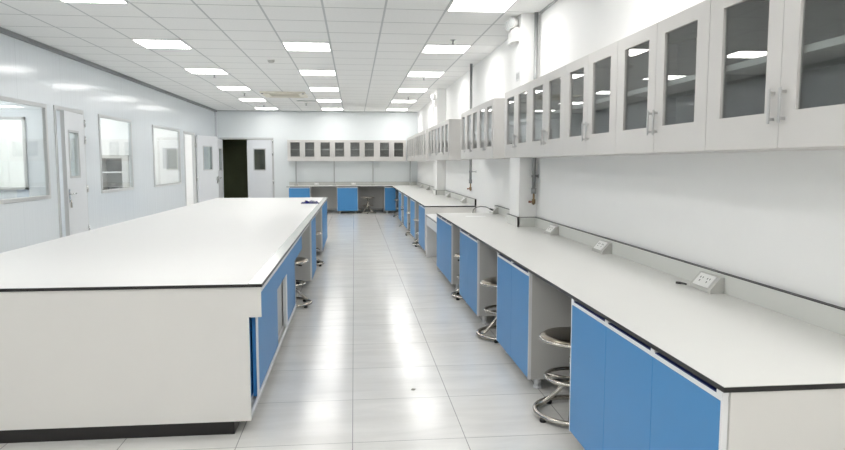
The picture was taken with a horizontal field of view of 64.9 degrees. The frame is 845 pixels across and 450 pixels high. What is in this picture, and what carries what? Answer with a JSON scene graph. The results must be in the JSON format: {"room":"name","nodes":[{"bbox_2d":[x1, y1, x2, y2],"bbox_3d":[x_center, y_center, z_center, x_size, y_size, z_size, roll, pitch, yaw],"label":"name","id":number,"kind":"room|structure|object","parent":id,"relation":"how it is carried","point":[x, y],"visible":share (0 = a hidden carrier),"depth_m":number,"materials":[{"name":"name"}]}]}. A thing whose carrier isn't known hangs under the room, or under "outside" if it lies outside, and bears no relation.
{"room":"laboratory","nodes":[
{"label":"laboratory","id":0,"kind":"room"},
{"bbox_2d":[0,100,75,236],"bbox_3d":[-6.431,-0.924,9.590,3.170,2.820,0.080,-1,5,-6],"label":"wall","id":1,"kind":"structure","parent":0,"point":[32,114],"depth_m":9.63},
{"bbox_2d":[0,117,28,189],"bbox_3d":[-6.334,-1.027,9.557,1.240,1.050,0.075,-1,5,-6],"label":"window","id":2,"kind":"structure","parent":1,"relation":"in","point":[22,119],"depth_m":9.59,"materials":[{"name":"white metal"}]},
{"bbox_2d":[0,118,128,186],"bbox_3d":[-6.709,-1.175,12.284,3.170,2.820,0.080,-1,5,-6],"label":"wall","id":3,"kind":"structure","parent":0,"point":[114,134],"depth_m":12.19,"materials":[{"name":"white paint"}]},
{"bbox_2d":[0,33,214,252],"bbox_3d":[-4.624,-0.753,7.757,0.050,2.820,21.450,-1,5,-6],"label":"wall","id":4,"kind":"structure","parent":0,"point":[28,72],"depth_m":9.70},
{"bbox_2d":[0,96,50,203],"bbox_3d":[-4.712,-0.803,7.158,0.374,1.170,2.290,-1,5,-6],"label":"window","id":5,"kind":"structure","parent":4,"relation":"in","point":[2,98],"depth_m":8.18,"materials":[{"name":"white metal"}]},
{"bbox_2d":[53,105,89,237],"bbox_3d":[-4.675,-0.510,8.971,0.215,2.110,0.920,-1,5,-6],"label":"door","id":6,"kind":"structure","parent":4,"relation":"in","point":[76,189],"depth_m":8.82,"materials":[{"name":"white metal"}]},
{"bbox_2d":[0,27,216,111],"bbox_3d":[-4.574,-2.135,7.633,0.049,0.044,21.449,-1,5,-6],"label":"trim","id":7,"kind":"structure","parent":4,"relation":"attached to","point":[2,30],"depth_m":9.36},
{"bbox_2d":[98,114,133,192],"bbox_3d":[-4.907,-1.130,10.661,0.044,1.180,1.470,-1,5,-6],"label":"window","id":8,"kind":"structure","parent":4,"relation":"in","point":[129,122],"depth_m":10.85,"materials":[{"name":"white metal"}]},
{"bbox_2d":[152,125,181,186],"bbox_3d":[-5.206,-1.395,13.559,0.044,1.180,1.980,-1,5,-6],"label":"window","id":9,"kind":"structure","parent":4,"relation":"in","point":[153,126],"depth_m":13.74,"materials":[{"name":"white metal"}]},
{"bbox_2d":[183,131,218,205],"bbox_3d":[-5.361,-1.142,15.862,0.305,2.090,1.898,1,5,7],"label":"door","id":10,"kind":"structure","parent":4,"relation":"in","point":[206,183],"depth_m":16.12,"materials":[{"name":"white metal"}]},
{"bbox_2d":[215,112,217,138],"bbox_3d":[-5.666,-1.719,18.362,0.049,2.774,0.049,-1,5,-6],"label":"trim","id":11,"kind":"structure","parent":4,"relation":"attached to","point":[216,131],"depth_m":18.24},
{"bbox_2d":[102,155,129,189],"bbox_3d":[-5.635,-0.516,12.214,0.600,1.520,0.360,-1,5,-6],"label":"cabinet","id":12,"kind":"object","parent":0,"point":[115,168],"visible":0.4,"depth_m":12.28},
{"bbox_2d":[153,128,193,204],"bbox_3d":[-7.176,-1.598,16.820,3.170,2.820,0.080,-1,5,-6],"label":"wall","id":13,"kind":"structure","parent":0,"point":[163,138],"depth_m":16.86,"materials":[{"name":"white paint"}]},
{"bbox_2d":[162,148,176,168],"bbox_3d":[-6.400,-1.691,16.841,0.340,0.520,0.015,-1,5,-6],"label":"board","id":14,"kind":"object","parent":13,"relation":"attached to","point":[169,154],"visible":1,"depth_m":16.84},
{"bbox_2d":[222,139,264,197],"bbox_3d":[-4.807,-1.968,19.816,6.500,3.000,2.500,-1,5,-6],"label":"doorway","id":15,"kind":"structure","parent":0,"point":[235,172],"depth_m":20.90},
{"bbox_2d":[217,137,274,197],"bbox_3d":[-4.858,-1.356,18.205,1.500,2.080,0.814,-1,5,-6],"label":"door","id":16,"kind":"structure","parent":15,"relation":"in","point":[260,182],"depth_m":18.50,"materials":[{"name":"white metal"}]},
{"bbox_2d":[0,0,553,111],"bbox_3d":[-3.547,-2.215,7.707,9.350,0.100,21.700,-1,5,-6],"label":"ceiling","id":17,"kind":"structure","parent":0,"point":[375,45],"depth_m":7.85,"materials":[{"name":"tile"}]},
{"bbox_2d":[60,0,128,3],"bbox_3d":[-2.895,-1.969,5.677,0.559,0.011,0.584,-1,5,-6],"label":"recessed light","id":18,"kind":"object","parent":17,"relation":"in","point":[69,1],"visible":1,"depth_m":5.92,"materials":[{"name":"white plastic"}]},
{"bbox_2d":[62,0,125,2],"bbox_3d":[-2.895,-1.970,5.677,0.535,0.007,0.556,-1,5,-6],"label":"diffuser","id":19,"kind":"object","parent":18,"relation":"attached to","point":[70,1],"depth_m":5.92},
{"bbox_2d":[131,39,192,48],"bbox_3d":[-3.140,-2.191,8.054,0.559,0.011,0.584,-1,5,-6],"label":"recessed light","id":20,"kind":"object","parent":17,"relation":"in","point":[147,43],"visible":1,"depth_m":8.00,"materials":[{"name":"white plastic"}]},
{"bbox_2d":[184,68,227,73],"bbox_3d":[-3.385,-2.412,10.431,0.559,0.011,0.584,-1,5,-6],"label":"recessed light","id":21,"kind":"object","parent":17,"relation":"in","point":[191,70],"visible":1,"depth_m":10.33,"materials":[{"name":"white plastic"}]},
{"bbox_2d":[216,86,250,89],"bbox_3d":[-3.630,-2.634,12.808,0.559,0.011,0.584,-1,5,-6],"label":"recessed light","id":22,"kind":"object","parent":17,"relation":"in","point":[219,87],"visible":1,"depth_m":12.67,"materials":[{"name":"white plastic"}]},
{"bbox_2d":[218,87,248,89],"bbox_3d":[-3.630,-2.635,12.808,0.535,0.007,0.556,-1,5,-6],"label":"diffuser","id":23,"kind":"object","parent":22,"relation":"attached to","point":[222,88],"depth_m":12.83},
{"bbox_2d":[238,98,265,100],"bbox_3d":[-3.875,-2.856,15.185,0.559,0.011,0.584,-1,5,-6],"label":"recessed light","id":24,"kind":"object","parent":17,"relation":"in","point":[241,99],"visible":1,"depth_m":15.05,"materials":[{"name":"white plastic"}]},
{"bbox_2d":[240,99,264,100],"bbox_3d":[-3.875,-2.857,15.185,0.535,0.007,0.556,-1,5,-6],"label":"diffuser","id":25,"kind":"object","parent":24,"relation":"attached to","point":[240,99],"depth_m":15.08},
{"bbox_2d":[254,107,278,109],"bbox_3d":[-4.120,-3.077,17.563,0.559,0.011,0.584,-1,5,-6],"label":"recessed light","id":26,"kind":"object","parent":17,"relation":"in","point":[258,108],"visible":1,"depth_m":17.54,"materials":[{"name":"white plastic"}]},
{"bbox_2d":[260,91,307,97],"bbox_3d":[-2.887,-2.723,13.937,0.900,0.044,1.000,-1,5,-6],"label":"air conditioner","id":27,"kind":"object","parent":17,"relation":"attached to","point":[268,94],"visible":1,"depth_m":13.82,"materials":[{"name":"beige plastic"}]},
{"bbox_2d":[270,94,299,96],"bbox_3d":[-2.888,-2.730,13.946,0.600,0.016,0.560,-1,5,-6],"label":"grille","id":28,"kind":"object","parent":27,"relation":"attached to","point":[271,95],"depth_m":14.02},
{"bbox_2d":[282,42,330,50],"bbox_3d":[-1.424,-2.207,8.229,0.559,0.011,0.584,-1,5,-6],"label":"recessed light","id":29,"kind":"object","parent":17,"relation":"in","point":[290,46],"visible":1,"depth_m":8.21,"materials":[{"name":"white plastic"}]},
{"bbox_2d":[299,70,335,75],"bbox_3d":[-1.669,-2.429,10.606,0.559,0.011,0.584,-1,5,-6],"label":"recessed light","id":30,"kind":"object","parent":17,"relation":"in","point":[302,72],"visible":1,"depth_m":10.56,"materials":[{"name":"white plastic"}]},
{"bbox_2d":[309,87,338,90],"bbox_3d":[-1.914,-2.650,12.983,0.559,0.011,0.584,-1,5,-6],"label":"recessed light","id":31,"kind":"object","parent":17,"relation":"in","point":[310,88],"visible":1,"depth_m":12.83,"materials":[{"name":"white plastic"}]},
{"bbox_2d":[316,99,340,101],"bbox_3d":[-2.159,-2.872,15.361,0.559,0.011,0.584,-1,5,-6],"label":"recessed light","id":32,"kind":"object","parent":17,"relation":"in","point":[318,100],"visible":1,"depth_m":15.29,"materials":[{"name":"white plastic"}]},
{"bbox_2d":[386,108,407,110],"bbox_3d":[-0.688,-3.110,17.913,0.559,0.011,0.584,-1,5,-6],"label":"recessed light","id":33,"kind":"object","parent":17,"relation":"in","point":[387,109],"visible":1,"depth_m":17.86,"materials":[{"name":"white plastic"}]},
{"bbox_2d":[391,100,416,102],"bbox_3d":[-0.443,-2.888,15.536,0.559,0.011,0.584,-1,5,-6],"label":"recessed light","id":34,"kind":"object","parent":17,"relation":"in","point":[392,101],"visible":1,"depth_m":15.54,"materials":[{"name":"white plastic"}]},
{"bbox_2d":[397,88,427,91],"bbox_3d":[-0.198,-2.667,13.159,0.559,0.011,0.584,-1,5,-6],"label":"recessed light","id":35,"kind":"object","parent":17,"relation":"in","point":[400,89],"visible":1,"depth_m":13.08,"materials":[{"name":"white plastic"}]},
{"bbox_2d":[407,71,444,76],"bbox_3d":[0.047,-2.445,10.782,0.559,0.011,0.584,-1,5,-6],"label":"recessed light","id":36,"kind":"object","parent":17,"relation":"in","point":[411,73],"visible":1,"depth_m":10.80,"materials":[{"name":"white plastic"}]},
{"bbox_2d":[421,44,470,53],"bbox_3d":[0.292,-2.223,8.404,0.559,0.011,0.584,-1,5,-6],"label":"recessed light","id":37,"kind":"object","parent":17,"relation":"in","point":[429,48],"visible":1,"depth_m":8.35,"materials":[{"name":"white plastic"}]},
{"bbox_2d":[447,0,516,12],"bbox_3d":[0.537,-2.002,6.027,0.559,0.011,0.584,-1,5,-6],"label":"recessed light","id":38,"kind":"object","parent":17,"relation":"in","point":[498,6],"visible":1,"depth_m":6.07,"materials":[{"name":"white plastic"}]},
{"bbox_2d":[0,211,582,449],"bbox_3d":[-3.680,0.582,9.267,9.350,0.120,24.300,-1,5,-6],"label":"floor","id":39,"kind":"structure","parent":0,"point":[381,323],"depth_m":4.34,"materials":[{"name":"tile"}]},
{"bbox_2d":[0,421,239,442],"bbox_3d":[-1.910,0.920,4.618,1.640,0.070,2.632,-1,5,-6],"label":"plinth","id":40,"kind":"object","parent":39,"relation":"on","point":[211,428],"visible":0.25,"depth_m":3.34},
{"bbox_2d":[249,234,301,417],"bbox_3d":[-1.428,0.533,4.646,0.959,0.689,2.664,-1,5,-6],"label":"base cabinet","id":41,"kind":"object","parent":39,"relation":"on","point":[267,332],"visible":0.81,"depth_m":4.20,"materials":[{"name":"blue laminate"}]},
{"bbox_2d":[0,287,261,430],"bbox_3d":[-1.741,0.662,3.272,1.869,0.689,0.014,-1,5,-6],"label":"end panel","id":42,"kind":"object","parent":41,"relation":"attached to","point":[81,358],"visible":1,"depth_m":3.29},
{"bbox_2d":[0,197,327,291],"bbox_3d":[-2.175,-0.078,7.392,1.897,0.017,8.418,-1,5,-6],"label":"countertop","id":43,"kind":"structure","parent":41,"relation":"on","point":[217,242],"depth_m":4.53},
{"bbox_2d":[301,200,318,203],"bbox_3d":[-1.671,-0.345,9.893,0.284,0.046,0.183,-1,5,-6],"label":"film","id":44,"kind":"object","parent":43,"relation":"on","point":[306,201],"visible":1,"depth_m":9.83,"materials":[{"name":"blue plastic"}]},
{"bbox_2d":[288,187,311,197],"bbox_3d":[-3.359,-0.689,18.313,0.580,0.732,0.679,-1,5,-6],"label":"base cabinet","id":45,"kind":"object","parent":39,"relation":"on","point":[294,192],"visible":0.27,"depth_m":17.96,"materials":[{"name":"blue laminate"}]},
{"bbox_2d":[312,187,336,209],"bbox_3d":[-2.744,-0.751,18.658,0.711,0.672,0.020,-1,5,-6],"label":"panel","id":46,"kind":"object","parent":45,"relation":"attached to","point":[330,192],"visible":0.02,"depth_m":18.65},
{"bbox_2d":[286,185,391,186],"bbox_3d":[-2.284,-1.076,18.416,2.848,0.017,0.747,-1,5,-6],"label":"countertop","id":47,"kind":"structure","parent":45,"relation":"on","point":[313,185],"depth_m":18.13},
{"bbox_2d":[289,182,416,185],"bbox_3d":[-1.952,-1.170,18.807,3.581,0.096,0.024,-1,5,-6],"label":"upstand","id":48,"kind":"object","parent":47,"relation":"on","point":[290,183],"visible":0.93,"depth_m":18.78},
{"bbox_2d":[358,187,382,209],"bbox_3d":[-1.464,-0.763,18.789,0.716,0.672,0.020,-1,5,-6],"label":"panel","id":49,"kind":"object","parent":47,"relation":"attached to","point":[377,192],"visible":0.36,"depth_m":18.78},
{"bbox_2d":[371,161,374,185],"bbox_3d":[-1.390,-1.451,18.692,0.100,0.678,0.100,-1,5,-6],"label":"support post","id":50,"kind":"object","parent":47,"relation":"on","point":[372,183],"visible":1,"depth_m":18.67,"materials":[{"name":"grey metal"}]},
{"bbox_2d":[296,257,312,307],"bbox_3d":[-1.293,0.555,6.461,0.449,0.455,0.450,4,7,38],"label":"stool","id":51,"kind":"object","parent":39,"relation":"on","point":[299,260],"visible":0.29,"depth_m":6.45,"materials":[{"name":"silver metal"}]},
{"bbox_2d":[296,215,315,280],"bbox_3d":[-1.729,0.244,7.745,0.919,0.687,0.850,-1,5,-6],"label":"base cabinet","id":52,"kind":"object","parent":39,"relation":"on","point":[305,272],"visible":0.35,"depth_m":7.38,"materials":[{"name":"blue laminate"}]},
{"bbox_2d":[316,231,324,265],"bbox_3d":[-1.550,0.318,9.007,0.450,0.455,0.449,4,7,36],"label":"stool","id":53,"kind":"object","parent":39,"relation":"on","point":[318,260],"visible":0.25,"depth_m":9.00,"materials":[{"name":"silver metal"}]},
{"bbox_2d":[316,200,326,250],"bbox_3d":[-2.034,-0.032,10.701,0.919,0.687,1.820,-1,5,-6],"label":"base cabinet","id":54,"kind":"object","parent":39,"relation":"on","point":[321,217],"visible":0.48,"depth_m":9.87,"materials":[{"name":"blue laminate"}]},
{"bbox_2d":[337,187,357,213],"bbox_3d":[-2.076,-0.701,18.444,0.570,0.732,0.679,-1,5,-6],"label":"base cabinet","id":55,"kind":"object","parent":39,"relation":"on","point":[347,197],"visible":0.98,"depth_m":18.11,"materials":[{"name":"blue laminate"}]},
{"bbox_2d":[360,196,375,213],"bbox_3d":[-1.505,-0.551,18.330,0.449,0.455,0.450,0,5,4],"label":"stool","id":56,"kind":"object","parent":39,"relation":"on","point":[366,197],"visible":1,"depth_m":18.26,"materials":[{"name":"silver metal"}]},
{"bbox_2d":[383,187,395,212],"bbox_3d":[-0.917,-0.712,18.563,0.320,0.732,0.679,-1,5,-6],"label":"base cabinet","id":57,"kind":"object","parent":39,"relation":"on","point":[389,193],"visible":0.91,"depth_m":18.23,"materials":[{"name":"blue laminate"}]},
{"bbox_2d":[399,191,403,221],"bbox_3d":[-0.160,-0.403,15.242,0.719,0.732,0.900,-1,5,-6],"label":"base cabinet","id":58,"kind":"object","parent":39,"relation":"on","point":[401,195],"visible":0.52,"depth_m":14.78,"materials":[{"name":"blue laminate"}]},
{"bbox_2d":[404,194,409,228],"bbox_3d":[0.009,-0.250,13.607,0.719,0.732,0.900,-1,5,-6],"label":"base cabinet","id":59,"kind":"object","parent":39,"relation":"on","point":[406,198],"visible":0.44,"depth_m":13.26,"materials":[{"name":"blue laminate"}]},
{"bbox_2d":[410,198,418,241],"bbox_3d":[0.177,-0.098,11.973,0.719,0.732,0.900,-1,5,-6],"label":"base cabinet","id":60,"kind":"object","parent":39,"relation":"on","point":[414,206],"visible":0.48,"depth_m":11.55,"materials":[{"name":"blue laminate"}]},
{"bbox_2d":[412,218,420,246],"bbox_3d":[0.038,0.118,11.151,0.450,0.455,0.449,-4,7,-40],"label":"stool","id":61,"kind":"object","parent":39,"relation":"on","point":[415,243],"visible":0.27,"depth_m":11.10,"materials":[{"name":"silver metal"}]},
{"bbox_2d":[426,214,440,270],"bbox_3d":[0.482,0.211,9.181,0.740,0.635,1.370,-1,5,-6],"label":"table","id":62,"kind":"object","parent":39,"relation":"on","point":[431,219],"visible":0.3,"depth_m":9.76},
{"bbox_2d":[419,204,475,254],"bbox_3d":[0.363,0.053,10.350,0.756,0.732,0.982,-1,5,-6],"label":"base cabinet","id":63,"kind":"object","parent":39,"relation":"on","point":[421,208],"depth_m":9.86,"materials":[{"name":"blue laminate"}]},
{"bbox_2d":[391,185,475,206],"bbox_3d":[-0.054,-0.701,14.398,0.763,0.017,9.232,-1,5,-6],"label":"countertop","id":64,"kind":"structure","parent":63,"relation":"on","point":[426,198],"depth_m":11.87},
{"bbox_2d":[417,182,475,205],"bbox_3d":[0.230,-0.759,14.407,0.199,0.096,9.209,-1,5,-6],"label":"upstand","id":65,"kind":"object","parent":64,"relation":"on","point":[469,200],"visible":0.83,"depth_m":12.21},
{"bbox_2d":[437,215,459,289],"bbox_3d":[0.603,0.287,7.840,0.719,0.732,1.295,-1,5,-6],"label":"base cabinet","id":66,"kind":"object","parent":39,"relation":"on","point":[448,234],"visible":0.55,"depth_m":7.38,"materials":[{"name":"blue laminate"}]},
{"bbox_2d":[451,252,463,299],"bbox_3d":[0.512,0.519,6.845,0.449,0.455,0.450,-4,7,-36],"label":"stool","id":67,"kind":"object","parent":39,"relation":"on","point":[457,255],"visible":0.26,"depth_m":6.78,"materials":[{"name":"silver metal"}]},
{"bbox_2d":[459,229,496,323],"bbox_3d":[0.775,0.443,6.171,0.719,0.732,0.965,-1,5,-6],"label":"base cabinet","id":68,"kind":"object","parent":39,"relation":"on","point":[478,261],"visible":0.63,"depth_m":5.70,"materials":[{"name":"blue laminate"}]},
{"bbox_2d":[476,277,498,342],"bbox_3d":[0.646,0.664,5.298,0.449,0.455,0.450,3,6,27],"label":"stool","id":69,"kind":"object","parent":39,"relation":"on","point":[492,281],"visible":0.35,"depth_m":5.25,"materials":[{"name":"silver metal"}]},
{"bbox_2d":[496,252,571,388],"bbox_3d":[0.949,0.601,4.480,0.719,0.732,0.900,-1,5,-6],"label":"base cabinet","id":70,"kind":"object","parent":39,"relation":"on","point":[527,305],"visible":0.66,"depth_m":4.04,"materials":[{"name":"blue laminate"}]},
{"bbox_2d":[532,327,570,426],"bbox_3d":[0.827,0.818,3.640,0.450,0.455,0.449,-2,6,-23],"label":"stool","id":71,"kind":"object","parent":39,"relation":"on","point":[557,336],"visible":0.38,"depth_m":3.62,"materials":[{"name":"silver metal"}]},
{"bbox_2d":[569,299,844,449],"bbox_3d":[1.160,0.775,2.612,0.756,0.732,1.326,-1,5,-6],"label":"base cabinet","id":72,"kind":"object","parent":39,"relation":"on","point":[625,394],"depth_m":2.24,"materials":[{"name":"blue laminate"}]},
{"bbox_2d":[437,213,844,392],"bbox_3d":[0.895,0.158,5.188,0.763,0.017,6.604,-1,5,-6],"label":"countertop","id":73,"kind":"structure","parent":72,"relation":"on","point":[732,344],"depth_m":2.71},
{"bbox_2d":[544,224,558,234],"bbox_3d":[1.146,0.042,5.907,0.070,0.078,0.200,-1,5,-6],"label":"power socket","id":74,"kind":"object","parent":73,"relation":"on","point":[552,229],"visible":1,"depth_m":5.83,"materials":[{"name":"grey plastic"}]},
{"bbox_2d":[592,240,611,253],"bbox_3d":[1.270,0.154,4.709,0.070,0.078,0.200,-1,5,-6],"label":"power socket","id":75,"kind":"object","parent":73,"relation":"on","point":[602,247],"visible":1,"depth_m":4.64,"materials":[{"name":"grey plastic"}]},
{"bbox_2d":[494,205,844,335],"bbox_3d":[1.177,0.098,5.209,0.198,0.096,6.602,-1,5,-6],"label":"upstand","id":76,"kind":"object","parent":73,"relation":"on","point":[818,313],"visible":0.84,"depth_m":3.16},
{"bbox_2d":[689,271,723,293],"bbox_3d":[1.414,0.284,3.312,0.070,0.078,0.200,-1,5,-6],"label":"power socket","id":77,"kind":"object","parent":73,"relation":"on","point":[704,281],"visible":1,"depth_m":3.26,"materials":[{"name":"grey plastic"}]},
{"bbox_2d":[217,111,417,211],"bbox_3d":[-2.948,-1.775,18.713,5.630,2.820,0.100,-1,5,-6],"label":"wall","id":78,"kind":"structure","parent":0,"point":[282,127],"depth_m":18.65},
{"bbox_2d":[287,140,317,160],"bbox_3d":[-3.308,-2.057,18.401,0.814,0.580,0.389,-1,5,-6],"label":"upper cabinet","id":79,"kind":"object","parent":78,"relation":"attached to","point":[297,150],"visible":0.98,"depth_m":18.27,"materials":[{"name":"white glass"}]},
{"bbox_2d":[217,110,416,112],"bbox_3d":[-2.893,-3.163,18.529,5.529,0.019,0.019,-1,5,-6],"label":"trim","id":80,"kind":"structure","parent":78,"relation":"attached to","point":[217,110],"depth_m":18.51,"materials":[{"name":"grey metal"}]},
{"bbox_2d":[317,140,346,160],"bbox_3d":[-2.498,-2.065,18.484,0.814,0.580,0.389,-1,5,-6],"label":"upper cabinet","id":81,"kind":"object","parent":78,"relation":"attached to","point":[328,150],"visible":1,"depth_m":18.35,"materials":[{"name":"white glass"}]},
{"bbox_2d":[347,140,376,160],"bbox_3d":[-1.687,-2.072,18.567,0.814,0.580,0.389,-1,5,-6],"label":"upper cabinet","id":82,"kind":"object","parent":78,"relation":"attached to","point":[357,150],"visible":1,"depth_m":18.43,"materials":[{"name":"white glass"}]},
{"bbox_2d":[377,140,405,160],"bbox_3d":[-0.876,-2.080,18.649,0.814,0.580,0.389,-1,5,-6],"label":"upper cabinet","id":83,"kind":"object","parent":78,"relation":"attached to","point":[387,150],"visible":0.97,"depth_m":18.52,"materials":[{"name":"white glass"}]},
{"bbox_2d":[434,89,445,189],"bbox_3d":[0.350,-1.270,13.305,0.174,2.819,0.420,-1,5,-6],"label":"wall column","id":84,"kind":"structure","parent":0,"point":[440,109],"depth_m":13.10,"materials":[{"name":"white paint"}]},
{"bbox_2d":[431,94,436,106],"bbox_3d":[0.216,-2.461,13.134,0.103,0.233,0.258,-1,5,-6],"label":"emergency light","id":85,"kind":"object","parent":84,"relation":"attached to","point":[433,96],"visible":1,"depth_m":13.03,"materials":[{"name":"white plastic"}]},
{"bbox_2d":[509,13,538,216],"bbox_3d":[1.024,-0.660,6.763,0.174,2.819,0.410,-1,5,-6],"label":"wall column","id":86,"kind":"structure","parent":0,"point":[522,52],"depth_m":6.57,"materials":[{"name":"white paint"}]},
{"bbox_2d":[505,17,519,44],"bbox_3d":[0.887,-1.928,6.609,0.103,0.233,0.258,-1,5,-6],"label":"emergency light","id":87,"kind":"object","parent":86,"relation":"attached to","point":[511,24],"visible":1,"depth_m":6.52,"materials":[{"name":"white plastic"}]},
{"bbox_2d":[417,0,844,307],"bbox_3d":[1.029,-0.805,8.310,0.150,2.820,21.700,-1,5,-6],"label":"wall","id":88,"kind":"structure","parent":0,"point":[776,219],"depth_m":3.82,"materials":[{"name":"white paint"}]},
{"bbox_2d":[407,137,409,160],"bbox_3d":[-0.214,-2.019,17.780,0.372,0.620,0.959,-1,5,-6],"label":"upper cabinet","id":89,"kind":"object","parent":88,"relation":"attached to","point":[408,139],"visible":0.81,"depth_m":17.74,"materials":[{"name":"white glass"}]},
{"bbox_2d":[410,136,412,160],"bbox_3d":[-0.117,-1.931,16.829,0.372,0.620,0.959,-1,5,-6],"label":"upper cabinet","id":90,"kind":"object","parent":88,"relation":"attached to","point":[411,137],"visible":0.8,"depth_m":16.81,"materials":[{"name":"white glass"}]},
{"bbox_2d":[413,134,416,160],"bbox_3d":[-0.019,-1.842,15.879,0.372,0.620,0.959,-1,5,-6],"label":"upper cabinet","id":91,"kind":"object","parent":88,"relation":"attached to","point":[414,136],"visible":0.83,"depth_m":15.80,"materials":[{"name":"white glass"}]},
{"bbox_2d":[417,132,420,160],"bbox_3d":[0.079,-1.753,14.928,0.372,0.620,0.959,-1,5,-6],"label":"upper cabinet","id":92,"kind":"object","parent":88,"relation":"attached to","point":[418,134],"visible":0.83,"depth_m":14.84,"materials":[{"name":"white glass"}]},
{"bbox_2d":[421,130,433,160],"bbox_3d":[0.177,-1.665,13.977,0.372,0.620,0.959,-1,5,-6],"label":"upper cabinet","id":93,"kind":"object","parent":88,"relation":"attached to","point":[424,134],"visible":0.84,"depth_m":13.74,"materials":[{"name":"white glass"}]},
{"bbox_2d":[428,126,433,159],"bbox_3d":[0.321,-1.534,12.578,0.372,0.620,0.946,-1,5,-6],"label":"upper cabinet","id":94,"kind":"object","parent":88,"relation":"attached to","point":[430,130],"visible":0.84,"depth_m":12.50,"materials":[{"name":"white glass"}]},
{"bbox_2d":[434,123,440,159],"bbox_3d":[0.418,-1.447,11.640,0.372,0.620,0.946,-1,5,-6],"label":"upper cabinet","id":95,"kind":"object","parent":88,"relation":"attached to","point":[437,128],"visible":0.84,"depth_m":11.58,"materials":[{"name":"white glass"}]},
{"bbox_2d":[441,119,468,159],"bbox_3d":[0.515,-1.359,10.702,0.372,0.620,0.946,-1,5,-6],"label":"upper cabinet","id":96,"kind":"object","parent":88,"relation":"attached to","point":[450,128],"visible":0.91,"depth_m":10.24,"materials":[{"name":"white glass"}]},
{"bbox_2d":[461,111,465,158],"bbox_3d":[0.705,-1.187,8.857,0.372,0.620,0.419,-1,5,-6],"label":"upper cabinet","id":97,"kind":"object","parent":88,"relation":"attached to","point":[463,115],"visible":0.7,"depth_m":8.97,"materials":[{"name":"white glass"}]},
{"bbox_2d":[467,64,475,190],"bbox_3d":[0.727,-1.429,9.785,0.136,1.848,0.050,-1,5,-6],"label":"gas pipe","id":98,"kind":"object","parent":88,"relation":"attached to","point":[471,65],"visible":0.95,"depth_m":9.74,"materials":[{"name":"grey metal"}]},
{"bbox_2d":[466,106,477,158],"bbox_3d":[0.770,-1.129,8.226,0.372,0.620,0.854,-1,5,-6],"label":"upper cabinet","id":99,"kind":"object","parent":88,"relation":"attached to","point":[472,114],"visible":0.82,"depth_m":8.32,"materials":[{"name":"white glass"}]},
{"bbox_2d":[478,98,509,158],"bbox_3d":[0.857,-1.050,7.378,0.372,0.620,0.855,-1,5,-6],"label":"upper cabinet","id":100,"kind":"object","parent":88,"relation":"attached to","point":[491,114],"visible":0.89,"depth_m":7.09,"materials":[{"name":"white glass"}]},
{"bbox_2d":[504,82,551,157],"bbox_3d":[1.000,-0.920,5.988,0.372,0.620,0.922,-1,5,-6],"label":"upper cabinet","id":101,"kind":"object","parent":88,"relation":"attached to","point":[517,100],"visible":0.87,"depth_m":6.07,"materials":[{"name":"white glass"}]},
{"bbox_2d":[509,118,525,124],"bbox_3d":[1.022,-0.934,5.989,0.304,0.024,0.890,-1,5,-6],"label":"shelf","id":102,"kind":"object","parent":101,"relation":"attached to","point":[511,121],"depth_m":6.12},
{"bbox_2d":[528,12,538,204],"bbox_3d":[1.090,-1.120,6.471,0.094,1.848,0.050,-1,5,-6],"label":"gas pipe","id":103,"kind":"object","parent":88,"relation":"attached to","point":[533,189],"visible":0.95,"depth_m":6.42,"materials":[{"name":"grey metal"}]},
{"bbox_2d":[539,0,557,13],"bbox_3d":[1.582,-1.622,1.970,0.019,0.014,8.880,-1,5,-6],"label":"trim","id":104,"kind":"structure","parent":88,"relation":"attached to","point":[554,1],"depth_m":6.10,"materials":[{"name":"grey metal"}]},
{"bbox_2d":[529,66,587,156],"bbox_3d":[1.095,-0.834,5.071,0.372,0.620,0.927,-1,5,-6],"label":"upper cabinet","id":105,"kind":"object","parent":88,"relation":"attached to","point":[547,92],"visible":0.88,"depth_m":5.17,"materials":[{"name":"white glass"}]},
{"bbox_2d":[535,109,559,118],"bbox_3d":[1.117,-0.849,5.072,0.304,0.024,0.895,-1,5,-6],"label":"shelf","id":106,"kind":"object","parent":105,"relation":"attached to","point":[555,114],"depth_m":5.14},
{"bbox_2d":[564,41,659,155],"bbox_3d":[1.189,-0.749,4.156,0.372,0.620,0.918,-1,5,-6],"label":"upper cabinet","id":107,"kind":"object","parent":88,"relation":"attached to","point":[591,79],"visible":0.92,"depth_m":4.28,"materials":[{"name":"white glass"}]},
{"bbox_2d":[572,96,609,110],"bbox_3d":[1.211,-0.763,4.157,0.304,0.024,0.886,-1,5,-6],"label":"shelf","id":108,"kind":"object","parent":107,"relation":"attached to","point":[603,104],"depth_m":4.28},
{"bbox_2d":[615,0,767,153],"bbox_3d":[1.285,-0.662,3.225,0.372,0.620,0.960,-1,5,-6],"label":"upper cabinet","id":109,"kind":"object","parent":88,"relation":"attached to","point":[662,67],"visible":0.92,"depth_m":3.27,"materials":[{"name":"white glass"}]},
{"bbox_2d":[627,74,695,97],"bbox_3d":[1.307,-0.676,3.226,0.304,0.024,0.928,-1,5,-6],"label":"shelf","id":110,"kind":"object","parent":109,"relation":"attached to","point":[684,87],"depth_m":3.37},
{"bbox_2d":[705,0,844,150],"bbox_3d":[1.383,-0.574,2.277,0.372,0.620,0.953,-1,5,-6],"label":"upper cabinet","id":111,"kind":"object","parent":88,"relation":"attached to","point":[776,68],"visible":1,"depth_m":2.50,"materials":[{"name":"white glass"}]},
{"bbox_2d":[726,35,844,74],"bbox_3d":[1.404,-0.588,2.278,0.304,0.024,0.921,-1,5,-6],"label":"shelf","id":112,"kind":"object","parent":111,"relation":"attached to","point":[828,55],"depth_m":2.41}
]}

